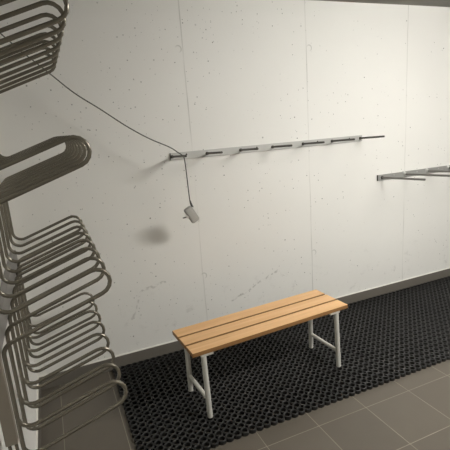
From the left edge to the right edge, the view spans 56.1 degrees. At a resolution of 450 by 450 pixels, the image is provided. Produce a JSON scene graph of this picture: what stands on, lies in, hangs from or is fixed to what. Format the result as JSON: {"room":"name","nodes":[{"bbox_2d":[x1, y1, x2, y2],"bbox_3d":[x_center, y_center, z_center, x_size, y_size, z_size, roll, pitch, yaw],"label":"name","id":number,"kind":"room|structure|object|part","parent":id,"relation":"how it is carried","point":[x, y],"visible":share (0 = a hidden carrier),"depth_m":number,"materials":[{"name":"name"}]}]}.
{"room":"changing room","nodes":[
{"label":"changing room","id":0,"kind":"room"},
{"bbox_2d":[0,213,36,449],"bbox_3d":[-0.266,0.384,0.007,0.100,2.307,5.200,-10,14,-22],"label":"wall","id":1,"kind":"structure","parent":0,"point":[29,436],"depth_m":1.90,"materials":[{"name":"white paint"}]},
{"bbox_2d":[36,377,38,448],"bbox_3d":[-0.137,1.409,0.263,0.008,0.006,5.192,-10,14,-22],"label":"trim","id":2,"kind":"structure","parent":1,"relation":"attached to","point":[37,377],"depth_m":2.22,"materials":[{"name":"white"}]},
{"bbox_2d":[38,383,40,448],"bbox_3d":[-0.133,1.454,0.273,0.009,0.088,5.191,-10,14,-22],"label":"baseboard","id":3,"kind":"structure","parent":1,"relation":"attached to","point":[39,395],"depth_m":2.24,"materials":[{"name":"grey tile"}]},
{"bbox_2d":[0,0,127,449],"bbox_3d":[-0.767,-0.117,1.724,0.396,1.740,1.270,-10,14,-22],"label":"wall rack","id":4,"kind":"object","parent":1,"relation":"attached to","point":[13,186],"visible":1,"depth_m":1.61,"materials":[{"name":"grey metal"}]},
{"bbox_3d":[-0.915,0.287,1.762,0.028,0.080,1.230,-10,14,-22],"label":"mounting rail","id":5,"kind":"part","parent":4,"relation":"part of","materials":[{"name":"grey metal"}]},
{"bbox_2d":[0,0,449,376],"bbox_3d":[1.699,-0.597,3.603,6.650,2.307,0.100,-10,14,-22],"label":"wall","id":6,"kind":"structure","parent":0,"point":[184,75],"depth_m":2.85,"materials":[{"name":"white paint"}]},
{"bbox_2d":[39,268,449,389],"bbox_3d":[1.801,0.491,3.804,6.450,0.088,0.009,-10,14,-22],"label":"baseboard","id":7,"kind":"structure","parent":6,"relation":"attached to","point":[156,351],"depth_m":2.91,"materials":[{"name":"grey tile"}]},
{"bbox_2d":[39,267,449,377],"bbox_3d":[1.801,0.445,3.795,6.442,0.006,0.008,-10,14,-22],"label":"trim","id":8,"kind":"structure","parent":6,"relation":"attached to","point":[449,267],"depth_m":2.91,"materials":[{"name":"white"}]},
{"bbox_2d":[170,135,384,159],"bbox_3d":[0.407,-0.525,2.836,1.529,0.046,0.297,-10,14,-22],"label":"hook rail","id":9,"kind":"object","parent":6,"relation":"attached to","point":[316,142],"visible":1,"depth_m":2.90,"materials":[{"name":"metal"}]},
{"bbox_2d":[0,33,200,222],"bbox_3d":[-0.708,-0.552,2.318,1.082,1.255,0.042,-8,14,-16],"label":"power cord","id":10,"kind":"object","parent":9,"relation":"hanging from","point":[192,215],"visible":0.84,"depth_m":2.52,"materials":[{"name":"grey plastic"}]},
{"bbox_2d":[377,165,449,180],"bbox_3d":[2.019,-0.460,3.476,1.568,0.049,0.430,-10,14,-22],"label":"hook rail","id":11,"kind":"object","parent":6,"relation":"attached to","point":[419,172],"visible":1,"depth_m":3.43,"materials":[{"name":"silver metal"}]},
{"bbox_2d":[41,360,449,449],"bbox_3d":[2.825,1.049,1.483,6.650,0.100,5.400,-10,14,-22],"label":"floor","id":12,"kind":"structure","parent":0,"point":[409,412],"depth_m":2.19,"materials":[{"name":"grey tile"}]},
{"bbox_2d":[112,276,449,449],"bbox_3d":[1.043,0.771,2.989,3.489,0.020,0.957,-10,14,-22],"label":"rubber mat","id":13,"kind":"object","parent":12,"relation":"on","point":[385,338],"visible":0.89,"depth_m":2.62,"materials":[{"name":"black rubber"}]},
{"bbox_2d":[172,290,347,417],"bbox_3d":[0.240,0.731,2.517,1.022,0.388,0.320,-11,14,-25],"label":"bench","id":14,"kind":"object","parent":13,"relation":"on","point":[202,339],"visible":1,"depth_m":2.43,"materials":[{"name":"brown wood"}]},
{"bbox_3d":[-0.212,0.799,2.440,0.029,0.345,0.032,-11,14,-25],"label":"leg","id":15,"kind":"part","parent":14,"relation":"part of","materials":[{"name":"grey metal"}]},
{"bbox_3d":[-0.095,0.843,2.211,0.029,0.346,0.046,-11,14,-25],"label":"leg","id":16,"kind":"part","parent":14,"relation":"part of","materials":[{"name":"grey metal"}]},
{"bbox_3d":[0.571,0.654,2.812,0.029,0.345,0.032,-11,14,-25],"label":"leg","id":17,"kind":"part","parent":14,"relation":"part of","materials":[{"name":"grey metal"}]},
{"bbox_3d":[0.688,0.698,2.583,0.029,0.346,0.046,-11,14,-25],"label":"leg","id":18,"kind":"part","parent":14,"relation":"part of","materials":[{"name":"grey metal"}]},
{"bbox_2d":[316,0,449,6],"bbox_3d":[2.650,-1.290,0.941,6.650,0.100,5.400,-10,14,-22],"label":"ceiling","id":19,"kind":"structure","parent":0,"point":[439,3],"depth_m":3.12,"materials":[{"name":"grey paint"}]}
]}

